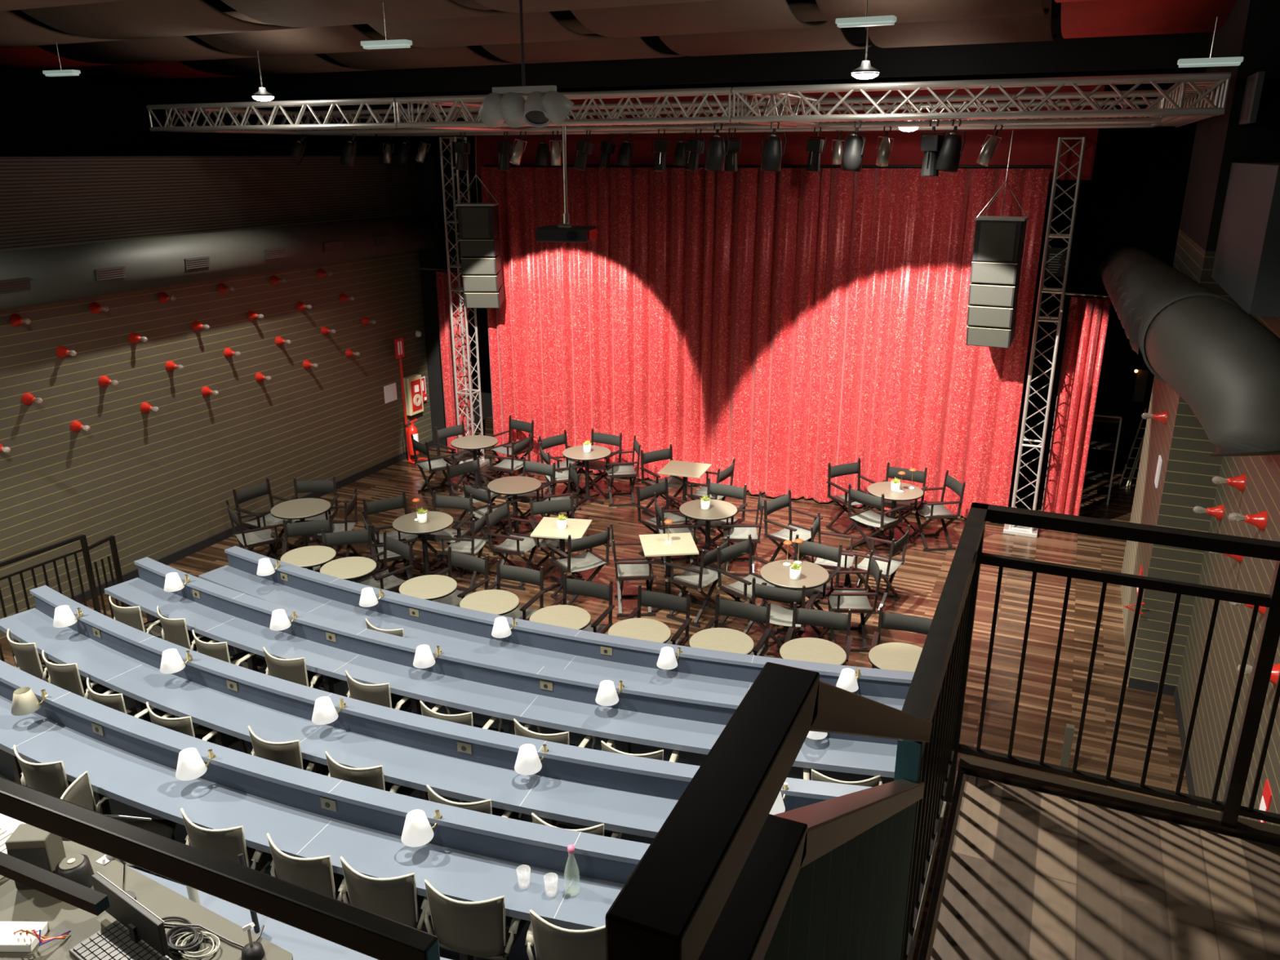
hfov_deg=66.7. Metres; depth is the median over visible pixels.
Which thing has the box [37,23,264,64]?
ceiling panel
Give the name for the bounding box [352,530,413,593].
chair
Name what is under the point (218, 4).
ceiling
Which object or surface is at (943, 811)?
floor
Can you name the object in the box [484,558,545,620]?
chair
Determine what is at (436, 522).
round table
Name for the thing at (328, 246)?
vent
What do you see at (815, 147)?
spotlight
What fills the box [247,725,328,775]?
desk chair
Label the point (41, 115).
wall
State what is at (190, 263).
vent
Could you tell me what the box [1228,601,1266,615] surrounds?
wall sconce
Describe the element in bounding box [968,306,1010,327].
grille
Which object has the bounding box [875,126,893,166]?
stage light
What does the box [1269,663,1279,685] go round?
socket
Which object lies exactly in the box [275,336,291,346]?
wall sconce
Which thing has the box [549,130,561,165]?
stage light
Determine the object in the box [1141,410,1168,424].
wall sconce
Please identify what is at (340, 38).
ceiling panel
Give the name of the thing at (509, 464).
chair
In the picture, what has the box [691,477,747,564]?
chair
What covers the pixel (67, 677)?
desk chair
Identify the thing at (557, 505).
chair
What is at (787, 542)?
table lamp
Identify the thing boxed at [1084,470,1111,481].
shelf
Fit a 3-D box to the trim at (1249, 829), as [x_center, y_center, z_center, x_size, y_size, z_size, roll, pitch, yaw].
[1.788,1.075,3.064,1.500,0.032,0.070,8,20,22]
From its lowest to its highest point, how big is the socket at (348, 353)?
0.130 m
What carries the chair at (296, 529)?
on the floor at (919, 583)
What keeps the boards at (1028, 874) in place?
on the platform at (936, 887)
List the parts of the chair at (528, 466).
leg, leg, post, seat, arm post, backrest, seat rail, arm, post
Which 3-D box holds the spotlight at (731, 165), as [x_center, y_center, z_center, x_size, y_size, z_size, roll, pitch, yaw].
[1.018,-3.671,10.772,0.209,0.477,0.154,-2,19,-7]
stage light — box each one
[288,134,306,164]
[339,133,356,167]
[382,136,393,164]
[395,135,410,165]
[414,135,430,163]
[509,131,527,165]
[536,133,549,165]
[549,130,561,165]
[617,133,634,166]
[673,132,688,166]
[704,123,728,171]
[760,122,786,171]
[831,130,844,164]
[840,120,865,171]
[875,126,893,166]
[935,119,965,172]
[976,124,1003,166]
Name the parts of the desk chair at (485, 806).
backrest, seat, arm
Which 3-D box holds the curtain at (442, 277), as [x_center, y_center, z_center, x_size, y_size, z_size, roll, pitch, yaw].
[-3.019,-1.850,15.738,0.587,2.970,0.194,9,20,25]
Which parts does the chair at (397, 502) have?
post, arm, arm post, backrest, seat, leg, post, leg, foot rail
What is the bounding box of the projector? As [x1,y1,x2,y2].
[535,125,597,242]
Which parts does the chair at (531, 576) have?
arm, post, backrest, seat, arm post, arm, post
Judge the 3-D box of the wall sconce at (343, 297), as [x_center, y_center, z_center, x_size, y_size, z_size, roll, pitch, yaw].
[-4.244,-2.646,14.142,0.210,0.130,0.130,8,20,22]
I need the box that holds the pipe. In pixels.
[1049,292,1109,297]
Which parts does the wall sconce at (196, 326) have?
bulb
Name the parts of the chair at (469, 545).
arm post, leg, arm, seat rail, seat, foot rail, arm, seat rail, post, foot rail, leg, backrest, post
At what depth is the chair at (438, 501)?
11.68 m
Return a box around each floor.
[0,774,459,959]
[14,666,913,959]
[88,415,1190,813]
[911,831,937,959]
[933,800,947,861]
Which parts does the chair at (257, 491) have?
post, arm, seat rail, backrest, arm post, seat, post, leg, arm, leg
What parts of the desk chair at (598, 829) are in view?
backrest, seat, arm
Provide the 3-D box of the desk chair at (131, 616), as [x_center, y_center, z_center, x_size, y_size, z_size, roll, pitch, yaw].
[-4.376,1.397,8.686,0.500,0.840,0.507,10,21,28]
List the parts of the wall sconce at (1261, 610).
bulb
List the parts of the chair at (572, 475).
arm, seat, arm, post, backrest, post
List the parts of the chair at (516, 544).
post, backrest, leg, leg, arm, seat rail, foot rail, post, seat, arm post, arm, seat rail, leg, leg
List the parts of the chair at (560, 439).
post, arm, backrest, post, seat, leg, seat rail, leg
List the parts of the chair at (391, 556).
post, backrest, post, leg, arm, seat rail, seat, arm, seat rail, foot rail, leg, leg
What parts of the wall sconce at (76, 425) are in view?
bulb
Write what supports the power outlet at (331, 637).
attached to the curved desk at (646, 717)
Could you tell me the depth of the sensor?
15.88 m
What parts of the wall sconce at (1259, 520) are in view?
bulb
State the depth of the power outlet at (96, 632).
7.54 m
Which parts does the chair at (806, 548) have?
arm, post, seat, leg, leg, backrest, foot rail, arm post, seat rail, arm, post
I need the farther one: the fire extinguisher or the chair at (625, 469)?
the fire extinguisher
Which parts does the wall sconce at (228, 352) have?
bulb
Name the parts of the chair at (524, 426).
seat rail, arm, leg, seat, post, backrest, arm, seat rail, post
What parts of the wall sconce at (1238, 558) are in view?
bulb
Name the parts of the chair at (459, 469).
post, arm, leg, backrest, seat, post, leg, arm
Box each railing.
[0,534,126,666]
[0,776,439,959]
[893,502,987,959]
[957,502,1279,827]
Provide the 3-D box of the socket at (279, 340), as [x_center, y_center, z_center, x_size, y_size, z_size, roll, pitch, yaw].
[-4.833,-1.872,13.109,0.115,0.130,0.130,8,20,22]
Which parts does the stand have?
sign plate, post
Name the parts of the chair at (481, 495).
post, backrest, seat rail, leg, leg, post, seat, leg, leg, arm, seat rail, arm post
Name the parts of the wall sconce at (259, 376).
bulb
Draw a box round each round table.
[270,497,331,546]
[280,545,336,570]
[320,556,377,581]
[391,511,453,577]
[398,574,457,600]
[450,435,497,492]
[459,589,519,615]
[487,475,541,542]
[528,604,591,630]
[562,444,611,505]
[607,617,671,643]
[679,498,737,569]
[688,627,754,654]
[760,560,829,648]
[779,637,846,665]
[866,481,924,551]
[867,642,922,671]
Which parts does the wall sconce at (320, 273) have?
bulb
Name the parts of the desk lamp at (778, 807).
lamp shade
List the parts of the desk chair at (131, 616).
backrest, seat, arm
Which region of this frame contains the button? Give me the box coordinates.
[422,393,426,401]
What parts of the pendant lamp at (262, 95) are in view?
stem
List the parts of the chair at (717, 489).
leg, post, leg, seat, leg, backrest, arm post, seat rail, arm, post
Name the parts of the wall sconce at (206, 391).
bulb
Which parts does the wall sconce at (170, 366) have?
bulb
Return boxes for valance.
[472,84,1104,180]
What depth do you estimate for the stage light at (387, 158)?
14.48 m
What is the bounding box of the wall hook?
[1124,602,1144,614]
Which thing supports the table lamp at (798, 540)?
on the round table at (813, 575)
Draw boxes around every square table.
[530,516,592,591]
[639,532,698,612]
[657,460,711,522]
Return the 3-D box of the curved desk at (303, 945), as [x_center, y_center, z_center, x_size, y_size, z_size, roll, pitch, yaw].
[-2.547,2.280,4.628,5.496,0.890,0.851,8,20,22]
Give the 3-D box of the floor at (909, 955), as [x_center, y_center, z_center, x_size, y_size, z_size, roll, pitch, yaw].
[-2.234,2.527,6.790,7.884,0.408,1.501,8,20,22]
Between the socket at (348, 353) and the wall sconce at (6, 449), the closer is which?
the wall sconce at (6, 449)
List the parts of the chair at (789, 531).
post, leg, backrest, seat rail, leg, arm, post, arm post, seat, leg, seat rail, leg, arm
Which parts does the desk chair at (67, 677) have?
backrest, arm, seat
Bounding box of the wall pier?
[1120,228,1244,685]
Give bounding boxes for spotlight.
[453,132,471,170]
[497,131,513,170]
[573,130,594,171]
[597,133,615,168]
[652,128,670,171]
[684,128,704,172]
[723,128,741,171]
[805,127,826,172]
[920,119,945,176]
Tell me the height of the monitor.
0.160 m
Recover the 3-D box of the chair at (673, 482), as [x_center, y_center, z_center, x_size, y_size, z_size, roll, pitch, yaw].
[0.349,0.025,13.465,0.575,0.900,0.491,-12,22,-31]
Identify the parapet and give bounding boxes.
[605,662,932,959]
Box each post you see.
[186,885,200,905]
[1059,723,1074,767]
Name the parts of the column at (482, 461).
frame, plate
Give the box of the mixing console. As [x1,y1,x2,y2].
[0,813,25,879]
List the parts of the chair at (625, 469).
leg, leg, foot rail, seat rail, seat, arm, seat rail, arm, foot rail, leg, leg, post, backrest, post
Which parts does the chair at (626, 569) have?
backrest, post, post, leg, leg, foot rail, arm, seat rail, seat, seat rail, foot rail, arm, leg, arm post, leg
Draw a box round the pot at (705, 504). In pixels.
[701,500,710,510]
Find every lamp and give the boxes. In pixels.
[11,687,48,715]
[53,604,83,627]
[95,814,151,900]
[160,648,192,673]
[164,572,190,591]
[175,747,216,780]
[251,50,274,101]
[256,557,280,576]
[269,608,297,631]
[311,696,346,724]
[359,587,384,607]
[400,809,442,847]
[411,497,420,520]
[413,644,441,668]
[491,617,517,638]
[514,743,549,775]
[595,680,624,706]
[656,646,682,669]
[663,519,673,543]
[768,782,788,814]
[782,540,792,565]
[794,538,804,564]
[806,730,827,739]
[835,667,861,692]
[850,11,879,79]
[897,89,918,131]
[897,471,906,492]
[907,467,916,488]
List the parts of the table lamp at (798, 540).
lamp shade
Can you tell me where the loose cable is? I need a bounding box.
[163,922,264,947]
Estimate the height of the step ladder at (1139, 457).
1.020 m
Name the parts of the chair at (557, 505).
post, arm, seat rail, leg, backrest, seat, leg, leg, post, arm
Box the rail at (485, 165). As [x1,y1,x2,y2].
[484,164,1051,168]
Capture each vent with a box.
[0,277,31,293]
[94,266,125,281]
[183,256,209,270]
[264,247,285,259]
[323,240,342,252]
[374,235,391,245]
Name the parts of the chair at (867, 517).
post, foot rail, seat rail, leg, backrest, leg, seat, post, leg, leg, seat rail, arm, arm post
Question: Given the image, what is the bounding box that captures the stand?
[394,337,427,464]
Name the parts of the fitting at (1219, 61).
suspension rod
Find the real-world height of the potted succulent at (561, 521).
0.172 m
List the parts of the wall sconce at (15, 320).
bulb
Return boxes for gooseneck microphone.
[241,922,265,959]
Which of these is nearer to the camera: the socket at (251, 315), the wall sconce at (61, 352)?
the wall sconce at (61, 352)
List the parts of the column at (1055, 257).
frame, plate, notice plate, frame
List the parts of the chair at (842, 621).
arm, post, backrest, post, arm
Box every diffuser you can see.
[44,73,79,76]
[363,44,410,49]
[836,21,894,27]
[1178,62,1240,67]
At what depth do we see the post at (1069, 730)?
7.80 m
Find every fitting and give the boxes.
[42,42,80,76]
[360,2,412,49]
[835,0,897,27]
[1177,17,1243,67]
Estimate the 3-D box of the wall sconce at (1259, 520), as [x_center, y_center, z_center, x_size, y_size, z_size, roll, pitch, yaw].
[4.005,0.255,6.416,0.210,0.130,0.130,8,20,22]
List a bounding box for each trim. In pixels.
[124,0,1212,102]
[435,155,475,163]
[957,755,1279,847]
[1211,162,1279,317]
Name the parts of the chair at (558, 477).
post, backrest, leg, post, seat, arm, arm, leg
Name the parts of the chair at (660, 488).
post, seat rail, arm, leg, foot rail, backrest, arm post, seat, post, arm, seat rail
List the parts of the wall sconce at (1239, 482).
bulb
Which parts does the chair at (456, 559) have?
arm, post, seat, backrest, arm, post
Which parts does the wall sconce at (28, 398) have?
bulb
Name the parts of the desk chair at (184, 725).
arm, backrest, arm, seat, leg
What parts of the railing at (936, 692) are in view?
post, rail, handrail, rail, post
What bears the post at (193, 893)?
on the curved desk at (303, 945)
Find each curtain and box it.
[435,271,475,453]
[480,167,1050,518]
[1041,297,1111,515]
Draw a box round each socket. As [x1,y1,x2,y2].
[9,313,24,326]
[21,392,35,404]
[55,346,69,358]
[70,420,84,431]
[88,302,102,314]
[98,375,111,386]
[128,332,141,343]
[140,402,153,413]
[157,292,169,302]
[164,360,177,371]
[191,320,203,331]
[201,386,213,396]
[217,283,228,293]
[223,347,234,357]
[247,310,257,320]
[254,372,265,382]
[270,275,280,284]
[275,336,285,346]
[296,301,306,311]
[302,360,312,368]
[316,268,326,277]
[320,325,330,334]
[324,802,329,808]
[339,293,349,302]
[345,348,355,357]
[361,316,370,325]
[1152,410,1168,424]
[1206,504,1223,520]
[1223,553,1243,562]
[1226,474,1246,492]
[1244,511,1267,530]
[1245,604,1266,615]
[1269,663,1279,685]
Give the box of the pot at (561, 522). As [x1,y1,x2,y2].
[556,518,566,529]
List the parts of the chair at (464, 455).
post, arm, seat rail, foot rail, backrest, post, seat, leg, foot rail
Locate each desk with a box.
[0,585,871,844]
[0,659,650,959]
[0,840,293,959]
[104,556,897,784]
[127,866,451,959]
[198,546,914,710]
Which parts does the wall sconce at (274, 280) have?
bulb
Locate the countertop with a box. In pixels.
[0,608,678,838]
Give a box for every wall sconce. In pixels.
[0,443,10,453]
[9,313,31,326]
[21,392,42,404]
[55,346,76,358]
[70,420,90,431]
[88,302,109,314]
[98,375,118,386]
[128,332,147,343]
[140,402,159,413]
[157,292,176,302]
[164,360,183,371]
[191,320,209,331]
[201,386,218,396]
[217,283,235,293]
[223,347,240,357]
[247,310,263,320]
[254,372,271,382]
[270,275,286,284]
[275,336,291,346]
[296,301,311,311]
[302,360,318,368]
[316,268,332,277]
[320,325,336,334]
[339,293,355,302]
[345,348,359,357]
[361,316,376,325]
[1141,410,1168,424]
[1192,504,1223,520]
[1208,551,1243,562]
[1212,474,1246,492]
[1228,511,1267,530]
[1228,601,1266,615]
[1237,663,1279,685]
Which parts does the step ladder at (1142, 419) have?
rail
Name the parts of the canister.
lid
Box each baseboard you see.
[70,440,434,603]
[1128,677,1175,696]
[1173,685,1197,808]
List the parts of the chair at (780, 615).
post, arm, leg, leg, backrest, leg, seat, leg, post, arm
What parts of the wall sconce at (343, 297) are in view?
bulb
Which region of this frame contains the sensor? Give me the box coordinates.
[415,330,422,337]
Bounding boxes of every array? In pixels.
[455,136,504,308]
[965,130,1029,348]
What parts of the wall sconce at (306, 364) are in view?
bulb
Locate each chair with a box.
[6,628,58,682]
[13,744,72,798]
[41,649,119,701]
[60,770,176,875]
[86,677,179,722]
[108,595,162,639]
[146,702,247,753]
[156,605,221,651]
[180,808,272,873]
[191,629,267,671]
[225,499,284,559]
[232,477,297,556]
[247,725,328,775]
[262,646,340,690]
[266,832,350,904]
[281,514,337,572]
[287,475,339,549]
[309,487,359,572]
[320,524,377,579]
[324,751,416,795]
[340,856,431,930]
[345,670,426,712]
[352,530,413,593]
[361,510,417,592]
[362,490,423,572]
[364,617,404,637]
[410,434,458,501]
[417,490,475,577]
[419,700,503,732]
[422,879,526,959]
[426,784,524,820]
[432,545,489,606]
[434,503,491,591]
[435,420,484,490]
[445,455,501,535]
[462,479,520,555]
[484,432,530,500]
[484,498,544,590]
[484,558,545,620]
[488,415,534,477]
[503,456,556,528]
[513,718,595,749]
[524,909,605,959]
[528,493,582,577]
[531,812,622,839]
[536,462,579,518]
[538,429,585,493]
[538,442,582,513]
[546,525,611,605]
[551,572,614,634]
[574,428,622,499]
[600,738,679,762]
[603,435,640,506]
[609,523,657,617]
[625,584,692,645]
[635,476,693,564]
[640,444,690,517]
[653,492,702,577]
[663,534,729,627]
[684,457,735,533]
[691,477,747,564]
[702,592,772,656]
[715,533,776,634]
[720,490,764,576]
[749,577,818,648]
[763,488,822,562]
[774,534,842,638]
[783,601,853,665]
[803,767,882,786]
[810,511,859,604]
[822,550,882,652]
[826,457,876,537]
[845,483,906,556]
[848,524,911,613]
[870,605,932,668]
[873,462,927,543]
[908,470,965,551]
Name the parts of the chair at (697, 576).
arm post, leg, arm, foot rail, seat rail, leg, arm post, seat, post, foot rail, arm, seat rail, leg, leg, backrest, post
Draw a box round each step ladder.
[1118,408,1146,486]
[1128,444,1142,485]
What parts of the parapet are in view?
handrail, grooved panel, handrail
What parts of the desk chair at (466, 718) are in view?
arm, backrest, seat, arm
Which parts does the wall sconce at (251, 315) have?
bulb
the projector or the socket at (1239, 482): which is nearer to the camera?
the socket at (1239, 482)
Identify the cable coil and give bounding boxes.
[160,916,192,942]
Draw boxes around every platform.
[0,600,948,959]
[917,773,963,959]
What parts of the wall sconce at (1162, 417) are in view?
bulb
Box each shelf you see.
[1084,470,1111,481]
[1088,440,1115,450]
[1093,413,1119,423]
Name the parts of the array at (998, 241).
flying frame, chain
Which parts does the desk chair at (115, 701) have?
backrest, arm, arm, seat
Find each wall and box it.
[0,45,313,156]
[0,155,432,638]
[306,67,1206,462]
[412,155,447,447]
[1177,315,1279,826]
[1179,0,1279,251]
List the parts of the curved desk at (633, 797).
leg, leg, leg, leg, leg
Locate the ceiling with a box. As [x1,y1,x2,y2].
[10,0,233,24]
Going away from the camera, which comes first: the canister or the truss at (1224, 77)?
the canister
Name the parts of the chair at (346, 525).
seat rail, leg, seat, arm, arm, post, foot rail, leg, backrest, seat rail, leg, post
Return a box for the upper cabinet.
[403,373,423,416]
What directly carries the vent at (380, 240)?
attached to the air duct at (32, 277)
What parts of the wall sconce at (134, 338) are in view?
bulb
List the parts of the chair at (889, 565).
arm post, leg, leg, seat rail, arm, arm post, seat, foot rail, seat rail, arm, leg, post, leg, backrest, post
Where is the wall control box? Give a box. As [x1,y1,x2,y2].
[1132,368,1148,402]
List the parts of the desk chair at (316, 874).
backrest, seat, arm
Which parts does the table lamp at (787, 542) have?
lamp shade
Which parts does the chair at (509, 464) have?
leg, arm, seat rail, seat, post, arm, backrest, seat rail, post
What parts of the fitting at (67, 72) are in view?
suspension rod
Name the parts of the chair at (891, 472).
post, leg, leg, seat, leg, leg, backrest, foot rail, arm post, seat rail, post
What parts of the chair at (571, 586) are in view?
arm, post, backrest, seat, arm, seat rail, post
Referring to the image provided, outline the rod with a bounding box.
[237,853,260,932]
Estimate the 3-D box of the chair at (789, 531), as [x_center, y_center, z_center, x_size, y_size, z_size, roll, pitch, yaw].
[1.806,0.642,11.611,0.491,0.900,0.575,17,25,41]
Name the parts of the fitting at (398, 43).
suspension rod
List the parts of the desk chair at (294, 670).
backrest, arm, seat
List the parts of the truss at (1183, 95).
frame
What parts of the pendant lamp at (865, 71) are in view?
stem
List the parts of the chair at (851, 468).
post, foot rail, arm, leg, seat rail, leg, backrest, arm post, seat, leg, post, leg, foot rail, arm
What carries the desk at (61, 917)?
on the floor
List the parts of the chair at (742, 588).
post, foot rail, leg, leg, seat rail, arm, backrest, arm post, seat, post, seat rail, leg, arm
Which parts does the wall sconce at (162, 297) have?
bulb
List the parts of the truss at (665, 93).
frame, frame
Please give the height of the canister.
0.104 m
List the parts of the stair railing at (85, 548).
rail, handrail, post, handrail, post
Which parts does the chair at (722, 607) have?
arm, post, backrest, seat, arm, seat rail, post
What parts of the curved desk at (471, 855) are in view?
leg, leg, leg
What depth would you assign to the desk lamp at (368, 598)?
8.56 m
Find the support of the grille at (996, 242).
attached to the array at (998, 241)
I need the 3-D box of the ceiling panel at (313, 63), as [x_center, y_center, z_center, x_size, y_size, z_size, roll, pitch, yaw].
[-4.935,-5.817,13.446,2.220,0.328,2.090,8,20,22]
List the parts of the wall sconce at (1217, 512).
bulb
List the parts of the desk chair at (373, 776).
backrest, arm, seat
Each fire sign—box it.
[421,376,426,393]
[1136,564,1142,595]
[1258,778,1272,822]
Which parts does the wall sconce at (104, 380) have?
bulb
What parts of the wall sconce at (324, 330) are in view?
bulb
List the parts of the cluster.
drop rod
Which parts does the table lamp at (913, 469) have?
lamp shade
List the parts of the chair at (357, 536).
post, backrest, post, arm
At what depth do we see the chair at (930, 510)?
12.35 m
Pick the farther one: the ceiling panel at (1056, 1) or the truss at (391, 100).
the truss at (391, 100)
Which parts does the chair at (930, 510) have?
leg, leg, foot rail, seat rail, arm post, seat, arm, foot rail, seat rail, post, arm, leg, leg, backrest, post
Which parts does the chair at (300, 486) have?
post, seat, leg, backrest, arm, seat rail, post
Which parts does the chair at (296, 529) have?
arm, post, backrest, seat, post, arm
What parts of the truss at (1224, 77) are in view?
frame, frame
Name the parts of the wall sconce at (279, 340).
bulb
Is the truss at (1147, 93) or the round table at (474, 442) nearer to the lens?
the truss at (1147, 93)
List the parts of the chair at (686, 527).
post, backrest, leg, post, arm, foot rail, seat rail, seat, arm, leg, arm post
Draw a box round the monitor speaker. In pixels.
[4,823,66,889]
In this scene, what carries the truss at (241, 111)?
attached to the truss at (1136, 102)
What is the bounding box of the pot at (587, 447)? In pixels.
[583,444,591,452]
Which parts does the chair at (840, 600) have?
leg, arm post, arm post, foot rail, seat rail, arm, seat, seat rail, arm, foot rail, leg, leg, post, backrest, post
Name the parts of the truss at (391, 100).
frame, frame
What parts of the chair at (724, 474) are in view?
arm post, arm, seat rail, foot rail, arm post, seat, post, arm, backrest, post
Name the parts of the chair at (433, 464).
post, backrest, leg, seat rail, leg, arm, post, foot rail, seat, seat rail, leg, arm, leg, arm post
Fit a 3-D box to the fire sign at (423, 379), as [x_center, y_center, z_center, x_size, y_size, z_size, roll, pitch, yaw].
[-3.649,-1.556,16.185,0.011,0.300,0.260,8,20,22]
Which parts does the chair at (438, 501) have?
foot rail, leg, post, leg, seat, backrest, arm post, seat rail, foot rail, arm, post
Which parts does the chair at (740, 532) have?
seat rail, seat, seat rail, arm, foot rail, foot rail, arm, leg, leg, post, post, backrest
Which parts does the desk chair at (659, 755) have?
arm, backrest, arm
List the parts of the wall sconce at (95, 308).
bulb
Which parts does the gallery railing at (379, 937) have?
rail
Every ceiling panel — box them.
[0,0,125,11]
[0,10,128,48]
[0,45,111,71]
[20,0,300,39]
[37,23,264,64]
[47,49,238,80]
[185,40,368,75]
[194,8,423,56]
[221,0,514,27]
[325,29,519,70]
[368,0,609,48]
[474,0,717,13]
[480,17,686,63]
[570,0,827,37]
[658,1,871,56]
[815,0,1048,25]
[865,0,1057,48]
[1054,0,1097,2]
[1061,0,1236,38]
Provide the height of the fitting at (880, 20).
0.318 m
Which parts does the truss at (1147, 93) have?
frame, frame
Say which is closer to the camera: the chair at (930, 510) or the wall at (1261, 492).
the wall at (1261, 492)
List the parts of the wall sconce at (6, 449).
bulb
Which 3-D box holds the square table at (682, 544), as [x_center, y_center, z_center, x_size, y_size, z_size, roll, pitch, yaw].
[0.309,1.037,10.686,0.580,0.732,0.580,-2,19,-6]
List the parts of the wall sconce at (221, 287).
bulb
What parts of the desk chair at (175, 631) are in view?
backrest, arm, seat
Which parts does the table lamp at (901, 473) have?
lamp shade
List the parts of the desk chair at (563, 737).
arm, backrest, seat, arm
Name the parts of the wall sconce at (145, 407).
bulb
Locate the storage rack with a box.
[1084,413,1122,505]
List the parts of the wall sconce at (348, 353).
bulb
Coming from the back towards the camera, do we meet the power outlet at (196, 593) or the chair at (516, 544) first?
the chair at (516, 544)
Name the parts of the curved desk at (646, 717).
leg, leg, leg, leg, leg, leg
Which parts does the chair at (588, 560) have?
arm post, arm, foot rail, seat rail, leg, post, leg, seat, leg, backrest, seat rail, arm, post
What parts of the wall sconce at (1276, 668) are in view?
bulb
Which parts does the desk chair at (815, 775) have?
arm, backrest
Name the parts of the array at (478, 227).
chain, flying frame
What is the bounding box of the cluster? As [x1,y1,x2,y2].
[478,0,573,128]
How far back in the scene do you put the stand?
15.42 m
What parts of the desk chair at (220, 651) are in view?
backrest, arm, seat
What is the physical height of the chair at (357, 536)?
0.900 m
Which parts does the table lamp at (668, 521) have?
lamp shade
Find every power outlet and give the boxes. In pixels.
[91,722,103,736]
[92,626,101,638]
[191,589,200,599]
[226,679,238,691]
[280,572,288,581]
[320,796,337,812]
[325,631,336,642]
[408,608,419,617]
[457,741,471,754]
[539,680,552,690]
[600,646,612,655]
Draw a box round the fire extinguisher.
[403,418,419,455]
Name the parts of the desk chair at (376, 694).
backrest, arm, seat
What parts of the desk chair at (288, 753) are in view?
backrest, arm, seat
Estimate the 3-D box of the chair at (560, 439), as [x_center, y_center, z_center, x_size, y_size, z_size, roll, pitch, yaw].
[-1.116,-0.213,14.187,0.491,0.900,0.575,17,25,41]
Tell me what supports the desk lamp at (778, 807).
attached to the curved desk at (633, 797)
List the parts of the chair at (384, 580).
seat rail, arm, seat, arm post, post, seat rail, arm, backrest, post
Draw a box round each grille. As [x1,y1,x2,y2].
[460,240,493,256]
[461,208,489,237]
[462,258,494,274]
[463,276,496,291]
[466,293,498,307]
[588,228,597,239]
[967,327,1008,347]
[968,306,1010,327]
[969,284,1013,306]
[971,262,1015,284]
[977,222,1016,261]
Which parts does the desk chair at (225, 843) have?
backrest, arm, seat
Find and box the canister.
[55,853,94,888]
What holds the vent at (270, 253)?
attached to the air duct at (32, 277)
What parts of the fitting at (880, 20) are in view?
suspension rod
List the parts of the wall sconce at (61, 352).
bulb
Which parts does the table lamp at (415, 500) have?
lamp shade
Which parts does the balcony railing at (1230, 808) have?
rail, rail, handrail, post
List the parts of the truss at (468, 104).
frame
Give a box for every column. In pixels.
[439,136,489,467]
[1003,137,1086,537]
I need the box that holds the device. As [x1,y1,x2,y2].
[0,921,71,951]
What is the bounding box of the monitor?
[91,871,169,955]
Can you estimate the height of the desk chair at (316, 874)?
0.840 m
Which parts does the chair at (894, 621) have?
arm, post, backrest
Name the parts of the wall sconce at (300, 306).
bulb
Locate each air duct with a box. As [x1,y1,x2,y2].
[0,213,445,310]
[1099,241,1279,456]
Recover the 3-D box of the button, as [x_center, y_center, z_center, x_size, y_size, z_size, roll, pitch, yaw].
[-3.622,-1.374,16.226,0.074,0.120,0.140,8,20,22]
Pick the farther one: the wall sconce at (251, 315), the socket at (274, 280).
the socket at (274, 280)
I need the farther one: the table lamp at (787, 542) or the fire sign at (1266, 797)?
the table lamp at (787, 542)
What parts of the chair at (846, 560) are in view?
post, backrest, post, foot rail, seat rail, seat, arm, leg, arm post, arm, leg, seat rail, arm post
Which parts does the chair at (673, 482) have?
post, seat rail, foot rail, arm, leg, backrest, seat, post, leg, leg, seat rail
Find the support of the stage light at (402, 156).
hanging from the truss at (1136, 102)
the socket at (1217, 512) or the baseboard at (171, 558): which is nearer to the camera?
the socket at (1217, 512)
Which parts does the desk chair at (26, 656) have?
backrest, seat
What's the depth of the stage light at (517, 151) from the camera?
11.72 m
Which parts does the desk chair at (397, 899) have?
seat, arm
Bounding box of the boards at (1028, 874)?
[925,773,1279,959]
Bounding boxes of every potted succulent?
[417,506,426,523]
[555,514,567,529]
[583,440,591,452]
[700,494,711,510]
[789,561,801,579]
[890,477,900,491]
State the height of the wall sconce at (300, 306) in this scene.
0.130 m
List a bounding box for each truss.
[146,97,412,132]
[168,108,375,136]
[293,89,1166,134]
[376,98,1155,136]
[395,87,740,128]
[417,102,524,131]
[731,71,1231,123]
[744,93,821,127]
[1151,81,1222,128]
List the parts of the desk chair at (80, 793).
backrest, arm, seat, leg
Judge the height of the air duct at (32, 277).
0.540 m
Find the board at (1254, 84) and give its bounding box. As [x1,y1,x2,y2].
[1238,71,1265,124]
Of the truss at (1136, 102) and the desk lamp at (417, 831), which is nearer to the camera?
the desk lamp at (417, 831)
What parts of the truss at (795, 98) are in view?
frame, frame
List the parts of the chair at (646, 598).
arm, post, backrest, seat, arm, seat rail, post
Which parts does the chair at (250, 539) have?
post, backrest, leg, post, arm, seat, arm, seat rail, arm post, leg, leg, arm post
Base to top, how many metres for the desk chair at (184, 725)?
0.840 m
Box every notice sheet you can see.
[383,382,397,403]
[1154,455,1161,488]
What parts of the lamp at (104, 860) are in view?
wire arm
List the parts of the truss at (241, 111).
frame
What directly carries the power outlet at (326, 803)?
attached to the curved desk at (471, 855)
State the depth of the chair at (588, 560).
10.73 m
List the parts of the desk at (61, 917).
cable coil, cable coil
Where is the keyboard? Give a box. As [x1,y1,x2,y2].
[68,920,172,959]
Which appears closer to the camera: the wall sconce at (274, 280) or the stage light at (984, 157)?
the stage light at (984, 157)
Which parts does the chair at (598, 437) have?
post, leg, leg, seat, leg, backrest, leg, seat rail, foot rail, arm, post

